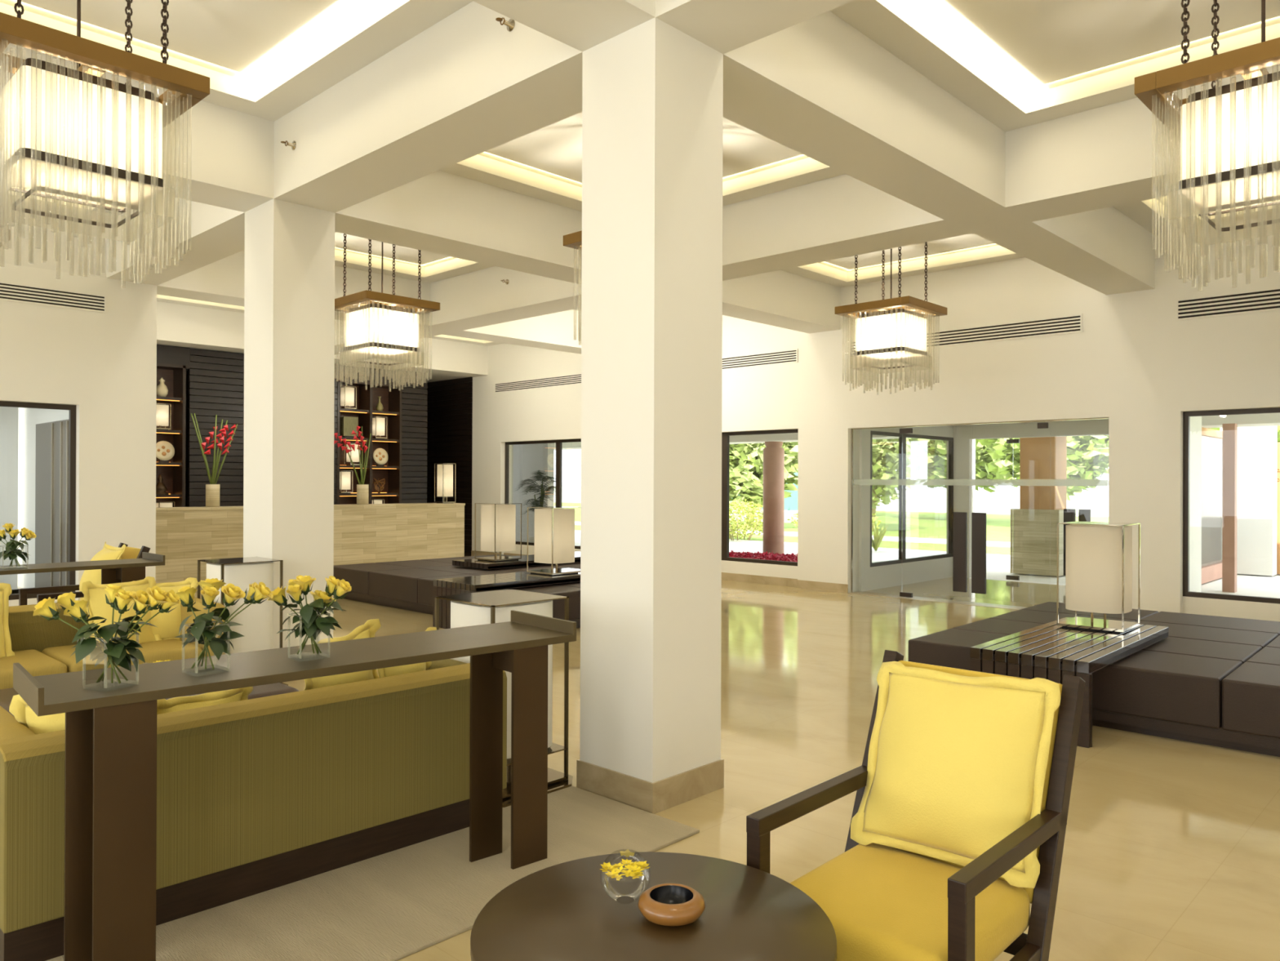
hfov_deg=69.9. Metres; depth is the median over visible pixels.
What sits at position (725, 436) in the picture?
window
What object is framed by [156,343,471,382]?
trim
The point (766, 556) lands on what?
flower bed
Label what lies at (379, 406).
bottle vase
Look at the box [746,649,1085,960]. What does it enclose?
armchair
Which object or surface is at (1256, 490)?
column
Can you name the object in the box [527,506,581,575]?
table lamp
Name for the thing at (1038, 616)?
cushion
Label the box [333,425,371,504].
flower vase
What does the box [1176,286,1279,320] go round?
air vent
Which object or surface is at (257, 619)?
floor lamp
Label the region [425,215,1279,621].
wall
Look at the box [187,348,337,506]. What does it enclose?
wall
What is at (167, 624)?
cushion
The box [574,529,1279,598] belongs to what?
ground
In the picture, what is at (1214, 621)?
cushion
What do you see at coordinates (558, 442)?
window
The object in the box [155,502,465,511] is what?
countertop
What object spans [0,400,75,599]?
window
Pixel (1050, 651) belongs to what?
table
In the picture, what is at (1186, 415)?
window
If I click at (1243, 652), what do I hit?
cushion
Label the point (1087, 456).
tree
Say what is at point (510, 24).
sprinkler
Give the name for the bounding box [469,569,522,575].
cushion
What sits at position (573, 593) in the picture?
cushion
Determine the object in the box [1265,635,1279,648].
cushion
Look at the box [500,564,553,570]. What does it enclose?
cushion
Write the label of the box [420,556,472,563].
cushion
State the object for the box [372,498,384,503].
table lamp
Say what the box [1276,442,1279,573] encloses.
wall
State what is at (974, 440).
column
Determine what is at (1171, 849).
floor
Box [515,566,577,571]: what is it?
cushion
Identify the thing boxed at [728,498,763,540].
bush
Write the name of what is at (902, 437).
window
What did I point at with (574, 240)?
chandelier
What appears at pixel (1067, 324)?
air vent
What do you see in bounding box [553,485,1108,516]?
wall
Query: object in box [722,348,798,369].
air vent
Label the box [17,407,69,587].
wall
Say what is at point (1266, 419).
roof
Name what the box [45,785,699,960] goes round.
area rug
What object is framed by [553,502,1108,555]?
lawn
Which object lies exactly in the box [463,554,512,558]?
cushion
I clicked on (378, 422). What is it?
table lamp
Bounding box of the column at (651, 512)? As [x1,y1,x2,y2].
[576,17,724,813]
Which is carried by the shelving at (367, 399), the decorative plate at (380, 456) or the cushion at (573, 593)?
the decorative plate at (380, 456)
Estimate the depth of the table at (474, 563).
12.47 m
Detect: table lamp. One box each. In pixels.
[155,403,170,430]
[155,501,174,506]
[339,470,352,493]
[340,386,356,408]
[344,442,361,465]
[372,416,386,439]
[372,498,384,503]
[434,462,455,503]
[474,502,521,561]
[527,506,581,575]
[1057,520,1140,632]
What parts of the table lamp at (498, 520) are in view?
post, post, plate, plate, lamp shade, post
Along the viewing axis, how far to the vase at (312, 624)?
3.37 m
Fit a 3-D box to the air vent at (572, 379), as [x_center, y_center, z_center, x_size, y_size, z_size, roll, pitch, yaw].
[-1.789,-1.926,17.952,3.460,0.204,0.015,0,0,44]
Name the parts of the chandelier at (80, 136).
glass rod, glass rod, glass rod, glass rod, glass rod, glass rod, glass rod, glass rod, glass rod, glass rod, glass rod, glass rod, chain, glass rod, glass rod, glass rod, glass rod, glass rod, glass rod, glass rod, glass rod, glass rod, glass rod, glass rod, glass rod, glass rod, glass rod, glass rod, glass rod, hanging rod, glass rod, lamp shade, glass rod, glass rod, glass rod, glass rod, glass rod, glass rod, glass rod, glass rod, frame, glass rod, glass rod, glass rod, glass rod, glass rod, glass rod, glass rod, glass rod, chain, glass rod, glass rod, glass rod, glass rod, glass rod, glass rod, glass rod, glass rod, glass rod, glass rod, glass rod, glass rod, glass rod, glass rod, glass rod, glass rod, glass rod, glass rod, chain, glass rod, glass rod, glass rod, glass rod, glass rod, glass rod, glass rod, glass rod, glass rod, glass rod, glass rod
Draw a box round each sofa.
[0,597,226,688]
[0,658,506,960]
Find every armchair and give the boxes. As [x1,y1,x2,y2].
[18,542,150,605]
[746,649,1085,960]
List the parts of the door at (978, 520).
handle, handle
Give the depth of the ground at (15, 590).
13.18 m
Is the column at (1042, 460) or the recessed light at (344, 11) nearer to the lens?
the recessed light at (344, 11)
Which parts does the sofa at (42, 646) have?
arm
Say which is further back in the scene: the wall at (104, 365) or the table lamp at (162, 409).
the table lamp at (162, 409)
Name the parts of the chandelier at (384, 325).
glass rod, glass rod, glass rod, glass rod, glass rod, glass rod, glass rod, chain, glass rod, glass rod, glass rod, glass rod, glass rod, glass rod, glass rod, glass rod, glass rod, glass rod, glass rod, glass rod, glass rod, glass rod, glass rod, glass rod, glass rod, chain, glass rod, glass rod, glass rod, glass rod, glass rod, glass rod, glass rod, lamp shade, hanging rod, glass rod, glass rod, glass rod, glass rod, frame, glass rod, glass rod, glass rod, chain, glass rod, glass rod, glass rod, glass rod, glass rod, glass rod, glass rod, glass rod, glass rod, glass rod, glass rod, glass rod, glass rod, glass rod, glass rod, glass rod, glass rod, chain, glass rod, glass rod, glass rod, glass rod, glass rod, glass rod, glass rod, glass rod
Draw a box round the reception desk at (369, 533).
[155,502,465,589]
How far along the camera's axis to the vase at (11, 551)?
6.78 m
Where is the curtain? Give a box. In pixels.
[35,418,68,587]
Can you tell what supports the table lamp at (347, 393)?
on the shelving at (367, 399)
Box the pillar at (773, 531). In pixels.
[762,441,784,554]
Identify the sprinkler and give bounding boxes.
[280,140,296,150]
[495,17,515,31]
[500,279,509,284]
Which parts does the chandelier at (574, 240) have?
frame, glass rod, glass rod, glass rod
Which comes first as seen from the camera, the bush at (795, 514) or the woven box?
the woven box
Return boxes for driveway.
[574,521,1010,546]
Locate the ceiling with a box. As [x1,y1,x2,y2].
[0,0,1279,377]
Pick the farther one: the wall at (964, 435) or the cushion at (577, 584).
the wall at (964, 435)
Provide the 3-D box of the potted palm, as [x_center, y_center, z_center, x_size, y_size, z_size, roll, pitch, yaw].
[-2.314,0.710,20.424,1.296,1.895,1.317,0,0,44]
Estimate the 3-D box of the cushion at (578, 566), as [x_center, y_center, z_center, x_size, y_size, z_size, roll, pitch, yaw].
[-0.477,1.353,12.626,1.142,0.308,0.742,0,0,44]
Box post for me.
[1222,423,1237,592]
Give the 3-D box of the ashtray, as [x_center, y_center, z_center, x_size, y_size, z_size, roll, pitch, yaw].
[0.080,1.077,2.324,0.171,0.058,0.171,0,0,44]
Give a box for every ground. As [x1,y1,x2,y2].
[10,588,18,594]
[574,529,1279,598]
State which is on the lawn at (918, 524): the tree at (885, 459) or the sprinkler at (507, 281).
the tree at (885, 459)
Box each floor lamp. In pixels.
[197,556,288,685]
[434,588,573,807]
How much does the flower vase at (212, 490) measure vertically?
1.412 m
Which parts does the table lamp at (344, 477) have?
lamp shade, plate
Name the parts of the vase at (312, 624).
stem, stem, stem, stem, stem, stem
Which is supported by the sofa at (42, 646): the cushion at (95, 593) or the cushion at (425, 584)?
the cushion at (95, 593)
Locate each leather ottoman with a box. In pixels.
[333,554,580,627]
[908,601,1279,756]
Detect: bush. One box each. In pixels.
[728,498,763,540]
[786,511,881,531]
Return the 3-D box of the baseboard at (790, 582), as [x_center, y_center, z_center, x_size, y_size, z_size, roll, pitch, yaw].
[4.374,1.578,12.104,22.040,0.130,0.112,0,0,44]
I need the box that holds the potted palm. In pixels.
[513,470,564,542]
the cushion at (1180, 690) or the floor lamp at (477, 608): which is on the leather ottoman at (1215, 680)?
the cushion at (1180, 690)
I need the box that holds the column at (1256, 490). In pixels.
[1219,426,1276,575]
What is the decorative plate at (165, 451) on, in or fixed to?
on the shelving at (172, 472)
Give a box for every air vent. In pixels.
[0,280,106,312]
[494,373,581,393]
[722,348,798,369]
[853,313,1082,355]
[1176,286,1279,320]
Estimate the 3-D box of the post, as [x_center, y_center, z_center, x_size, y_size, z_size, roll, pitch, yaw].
[8.921,0.413,13.857,0.160,2.540,0.160,0,0,44]
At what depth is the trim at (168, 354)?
15.48 m
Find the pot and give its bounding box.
[528,536,533,542]
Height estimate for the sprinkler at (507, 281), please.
0.070 m
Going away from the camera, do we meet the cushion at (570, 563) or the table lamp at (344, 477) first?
the cushion at (570, 563)
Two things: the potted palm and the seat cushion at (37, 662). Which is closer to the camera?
the seat cushion at (37, 662)
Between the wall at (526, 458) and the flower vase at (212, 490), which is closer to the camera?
the flower vase at (212, 490)
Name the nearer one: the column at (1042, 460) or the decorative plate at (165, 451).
the decorative plate at (165, 451)
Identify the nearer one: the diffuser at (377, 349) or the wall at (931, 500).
the diffuser at (377, 349)
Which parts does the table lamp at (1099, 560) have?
post, plate, stem, lamp shade, plate, post, post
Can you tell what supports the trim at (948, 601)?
attached to the wall at (1132, 364)
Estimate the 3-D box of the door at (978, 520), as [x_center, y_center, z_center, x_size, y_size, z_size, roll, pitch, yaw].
[4.355,0.443,12.176,3.530,2.400,0.096,0,0,44]
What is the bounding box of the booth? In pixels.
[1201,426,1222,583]
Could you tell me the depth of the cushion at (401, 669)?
4.33 m
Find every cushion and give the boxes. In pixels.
[0,582,14,657]
[0,648,67,688]
[8,694,65,733]
[41,638,202,672]
[79,541,126,600]
[81,576,162,643]
[133,577,198,639]
[156,686,253,714]
[304,618,381,689]
[333,562,415,595]
[368,568,465,603]
[375,560,452,568]
[377,626,436,677]
[417,573,476,605]
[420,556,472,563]
[421,565,513,573]
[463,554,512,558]
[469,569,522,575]
[480,584,580,619]
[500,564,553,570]
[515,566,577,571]
[545,561,580,566]
[552,581,580,587]
[561,564,580,568]
[789,842,1030,960]
[850,661,1061,888]
[908,628,1008,670]
[951,617,1044,635]
[990,608,1135,623]
[1022,601,1158,621]
[1092,649,1242,728]
[1135,620,1279,648]
[1140,611,1279,635]
[1142,636,1262,663]
[1222,661,1279,738]
[1245,646,1279,665]
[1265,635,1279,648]
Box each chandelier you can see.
[0,0,209,288]
[334,233,439,391]
[563,230,582,345]
[835,241,946,395]
[1134,0,1279,291]
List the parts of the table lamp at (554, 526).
post, post, plate, plate, lamp shade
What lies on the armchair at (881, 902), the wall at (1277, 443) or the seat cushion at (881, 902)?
the seat cushion at (881, 902)
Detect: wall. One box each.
[0,262,156,606]
[0,406,18,589]
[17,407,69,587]
[185,370,187,506]
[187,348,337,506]
[401,370,427,503]
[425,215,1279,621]
[512,443,554,542]
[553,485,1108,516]
[858,425,953,591]
[953,418,1108,577]
[1189,416,1201,591]
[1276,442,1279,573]
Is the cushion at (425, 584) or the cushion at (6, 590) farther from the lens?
the cushion at (425, 584)
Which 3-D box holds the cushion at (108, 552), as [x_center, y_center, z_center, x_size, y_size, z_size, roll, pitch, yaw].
[-4.982,0.884,8.463,0.643,0.603,0.301,0,0,44]
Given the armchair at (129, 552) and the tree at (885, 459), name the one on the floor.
the armchair at (129, 552)
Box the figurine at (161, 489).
[155,474,168,494]
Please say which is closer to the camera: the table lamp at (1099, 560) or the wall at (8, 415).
the table lamp at (1099, 560)
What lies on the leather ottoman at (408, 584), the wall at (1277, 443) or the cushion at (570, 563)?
the cushion at (570, 563)
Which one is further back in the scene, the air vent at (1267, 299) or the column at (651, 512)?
the air vent at (1267, 299)
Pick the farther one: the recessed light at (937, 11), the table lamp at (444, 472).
the table lamp at (444, 472)
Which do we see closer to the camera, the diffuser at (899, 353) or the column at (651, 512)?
the column at (651, 512)
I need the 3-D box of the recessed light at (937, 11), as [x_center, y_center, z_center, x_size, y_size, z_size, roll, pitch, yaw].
[1.964,-2.983,5.907,0.160,0.011,3.145,0,0,44]
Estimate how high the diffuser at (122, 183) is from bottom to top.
0.001 m
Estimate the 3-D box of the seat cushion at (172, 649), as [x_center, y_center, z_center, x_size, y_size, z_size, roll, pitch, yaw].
[-3.635,1.243,6.436,0.750,0.150,0.831,0,0,44]
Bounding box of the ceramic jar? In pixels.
[156,377,168,396]
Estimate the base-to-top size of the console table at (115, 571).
0.982 m
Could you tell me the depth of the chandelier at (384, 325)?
10.42 m
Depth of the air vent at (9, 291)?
9.82 m
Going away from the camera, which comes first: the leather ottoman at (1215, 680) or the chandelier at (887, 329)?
the leather ottoman at (1215, 680)
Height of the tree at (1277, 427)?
7.182 m
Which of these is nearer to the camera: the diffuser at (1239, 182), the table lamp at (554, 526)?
the diffuser at (1239, 182)
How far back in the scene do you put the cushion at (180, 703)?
3.73 m
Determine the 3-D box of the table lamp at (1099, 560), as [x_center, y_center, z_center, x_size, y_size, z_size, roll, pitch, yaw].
[3.475,0.715,6.942,0.460,0.785,0.460,0,0,42]
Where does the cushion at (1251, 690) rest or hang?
on the leather ottoman at (1215, 680)
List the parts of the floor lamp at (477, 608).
post, post, lamp shade, plate, plate, shelf plate, post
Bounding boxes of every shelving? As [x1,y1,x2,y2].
[155,362,190,506]
[335,379,402,504]
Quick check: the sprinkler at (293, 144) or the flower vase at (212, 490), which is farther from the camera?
the flower vase at (212, 490)
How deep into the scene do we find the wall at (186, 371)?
18.78 m
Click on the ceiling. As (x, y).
(864, 129)
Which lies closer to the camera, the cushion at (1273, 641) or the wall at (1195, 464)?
the cushion at (1273, 641)
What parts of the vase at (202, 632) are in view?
stem, stem, stem, stem, stem, stem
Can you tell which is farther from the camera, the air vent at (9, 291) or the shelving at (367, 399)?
the shelving at (367, 399)
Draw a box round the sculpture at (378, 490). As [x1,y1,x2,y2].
[372,477,385,493]
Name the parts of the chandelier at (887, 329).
glass rod, glass rod, glass rod, glass rod, glass rod, glass rod, glass rod, glass rod, chain, glass rod, glass rod, glass rod, glass rod, glass rod, glass rod, glass rod, glass rod, glass rod, glass rod, glass rod, chain, glass rod, glass rod, glass rod, glass rod, lamp shade, glass rod, frame, hanging rod, glass rod, glass rod, glass rod, glass rod, chain, glass rod, glass rod, glass rod, glass rod, glass rod, glass rod, glass rod, glass rod, glass rod, glass rod, glass rod, glass rod, glass rod, glass rod, glass rod, chain, glass rod, glass rod, glass rod, glass rod, glass rod, glass rod, glass rod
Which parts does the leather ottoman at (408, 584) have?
frame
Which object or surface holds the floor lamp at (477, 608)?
on the area rug
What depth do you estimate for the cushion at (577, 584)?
10.53 m
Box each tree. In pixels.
[728,441,798,528]
[871,438,937,531]
[907,439,1015,492]
[977,435,1108,501]
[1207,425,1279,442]
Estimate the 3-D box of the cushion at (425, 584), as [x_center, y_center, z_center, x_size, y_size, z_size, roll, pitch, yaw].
[-2.033,1.343,11.001,1.142,0.308,0.742,0,0,44]
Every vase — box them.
[0,523,36,568]
[32,583,181,691]
[174,577,273,676]
[191,413,237,506]
[266,574,351,661]
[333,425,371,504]
[375,396,382,410]
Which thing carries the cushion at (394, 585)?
on the leather ottoman at (408, 584)
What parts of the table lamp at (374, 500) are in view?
lamp shade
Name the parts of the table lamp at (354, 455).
lamp shade, plate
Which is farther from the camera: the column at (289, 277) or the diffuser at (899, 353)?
the diffuser at (899, 353)
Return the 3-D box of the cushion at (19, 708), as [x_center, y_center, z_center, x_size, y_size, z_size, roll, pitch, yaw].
[-2.086,1.002,3.404,0.473,0.458,0.185,0,0,-1]
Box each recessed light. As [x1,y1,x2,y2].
[235,0,377,84]
[904,0,1047,97]
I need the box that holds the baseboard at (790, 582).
[471,550,848,593]
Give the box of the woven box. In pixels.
[339,416,358,437]
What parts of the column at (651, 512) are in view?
skirting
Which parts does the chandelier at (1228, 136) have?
glass rod, glass rod, glass rod, glass rod, glass rod, glass rod, glass rod, glass rod, glass rod, glass rod, glass rod, glass rod, glass rod, glass rod, glass rod, glass rod, glass rod, glass rod, chain, glass rod, glass rod, glass rod, glass rod, glass rod, glass rod, glass rod, glass rod, glass rod, glass rod, glass rod, glass rod, frame, glass rod, chain, glass rod, glass rod, glass rod, glass rod, glass rod, lamp shade, glass rod, glass rod, glass rod, glass rod, glass rod, glass rod, glass rod, glass rod, glass rod, glass rod, hanging rod, glass rod, glass rod, glass rod, glass rod, glass rod, glass rod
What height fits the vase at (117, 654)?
0.325 m
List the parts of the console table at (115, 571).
leg, cross rail, leg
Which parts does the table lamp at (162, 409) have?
post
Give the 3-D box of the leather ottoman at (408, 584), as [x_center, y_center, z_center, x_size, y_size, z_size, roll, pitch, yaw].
[-1.671,1.407,12.211,4.592,0.428,2.992,0,0,44]
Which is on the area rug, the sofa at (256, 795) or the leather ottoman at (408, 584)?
the sofa at (256, 795)
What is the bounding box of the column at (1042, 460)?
[1010,435,1075,576]
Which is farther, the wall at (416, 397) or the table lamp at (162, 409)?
the wall at (416, 397)
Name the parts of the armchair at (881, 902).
leg, armrest, post, leg, panel, armrest, rail, rail, post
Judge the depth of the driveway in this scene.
25.90 m
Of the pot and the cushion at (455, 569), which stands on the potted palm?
the pot
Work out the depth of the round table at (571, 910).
2.30 m
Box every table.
[0,551,164,584]
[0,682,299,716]
[13,609,576,960]
[432,567,580,628]
[452,551,580,569]
[470,851,836,960]
[969,617,1168,747]
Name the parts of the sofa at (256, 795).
arm, arm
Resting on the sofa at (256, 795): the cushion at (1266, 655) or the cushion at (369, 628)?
the cushion at (369, 628)
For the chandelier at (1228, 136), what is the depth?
4.59 m
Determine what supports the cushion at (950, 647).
on the leather ottoman at (1215, 680)
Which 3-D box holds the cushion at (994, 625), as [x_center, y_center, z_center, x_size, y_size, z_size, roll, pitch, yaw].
[3.150,1.354,7.399,0.992,0.308,0.762,0,0,42]
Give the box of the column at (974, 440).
[973,439,975,512]
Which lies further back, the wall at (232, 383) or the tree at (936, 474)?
the tree at (936, 474)
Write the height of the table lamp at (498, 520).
0.785 m
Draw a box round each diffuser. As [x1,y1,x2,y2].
[8,158,157,209]
[348,346,414,355]
[859,351,923,359]
[1183,170,1279,213]
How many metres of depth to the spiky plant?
21.65 m
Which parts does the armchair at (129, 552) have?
leg, armrest, armrest, post, panel, post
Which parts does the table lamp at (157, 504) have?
lamp shade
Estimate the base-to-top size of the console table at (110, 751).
0.982 m
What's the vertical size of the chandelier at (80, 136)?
1.935 m
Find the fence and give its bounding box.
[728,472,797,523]
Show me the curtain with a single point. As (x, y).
(51, 464)
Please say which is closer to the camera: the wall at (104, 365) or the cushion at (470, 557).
the wall at (104, 365)
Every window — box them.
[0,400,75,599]
[504,438,581,549]
[721,429,798,565]
[870,430,953,567]
[1182,407,1279,604]
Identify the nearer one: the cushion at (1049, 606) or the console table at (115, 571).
the console table at (115, 571)
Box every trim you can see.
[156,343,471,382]
[156,344,426,506]
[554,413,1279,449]
[848,591,1026,609]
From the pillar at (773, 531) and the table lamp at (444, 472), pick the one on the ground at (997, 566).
the pillar at (773, 531)
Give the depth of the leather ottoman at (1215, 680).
5.93 m
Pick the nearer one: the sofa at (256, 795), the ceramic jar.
the sofa at (256, 795)
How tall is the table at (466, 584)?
0.520 m
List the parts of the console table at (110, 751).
leg, leg, leg, cross rail, leg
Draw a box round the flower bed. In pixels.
[728,550,797,561]
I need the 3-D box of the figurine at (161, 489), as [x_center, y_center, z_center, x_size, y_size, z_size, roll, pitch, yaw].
[-8.043,0.066,15.357,0.260,0.340,0.260,0,0,44]
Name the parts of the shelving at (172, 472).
panel, shelf, shelf, shelf, shelf, rail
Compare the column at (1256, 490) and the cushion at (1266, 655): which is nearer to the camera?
the cushion at (1266, 655)
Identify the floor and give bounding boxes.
[11,555,1279,960]
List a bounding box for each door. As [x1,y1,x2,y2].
[851,417,1108,604]
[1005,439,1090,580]
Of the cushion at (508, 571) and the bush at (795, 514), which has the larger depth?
the bush at (795, 514)
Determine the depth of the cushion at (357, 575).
12.27 m
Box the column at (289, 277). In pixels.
[243,198,334,648]
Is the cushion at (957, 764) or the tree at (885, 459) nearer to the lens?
the cushion at (957, 764)
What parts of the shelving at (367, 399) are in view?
shelf, shelf, shelf, shelf, rail, shelf, shelf, shelf, shelf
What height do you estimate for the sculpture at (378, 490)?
0.309 m
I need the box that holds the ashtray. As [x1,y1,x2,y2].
[637,882,705,925]
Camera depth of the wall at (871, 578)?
14.05 m
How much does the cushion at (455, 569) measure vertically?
0.308 m
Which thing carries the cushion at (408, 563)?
on the leather ottoman at (408, 584)
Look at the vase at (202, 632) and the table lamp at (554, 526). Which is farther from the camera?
the table lamp at (554, 526)
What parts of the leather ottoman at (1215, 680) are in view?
frame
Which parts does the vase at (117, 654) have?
stem, stem, stem, stem, stem, stem, stem, stem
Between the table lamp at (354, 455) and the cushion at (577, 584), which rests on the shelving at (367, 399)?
the table lamp at (354, 455)
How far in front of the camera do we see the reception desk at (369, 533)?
15.21 m
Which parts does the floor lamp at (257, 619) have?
post, post, plate, lamp shade, post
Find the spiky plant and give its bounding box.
[871,523,888,551]
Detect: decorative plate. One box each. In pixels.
[155,440,174,462]
[373,448,388,466]
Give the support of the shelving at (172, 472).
on the floor
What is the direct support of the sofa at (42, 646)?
on the area rug
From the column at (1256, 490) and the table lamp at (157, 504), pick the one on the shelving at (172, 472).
the table lamp at (157, 504)
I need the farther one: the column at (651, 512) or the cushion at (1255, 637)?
the cushion at (1255, 637)
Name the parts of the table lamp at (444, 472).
post, post, lamp shade, plate, post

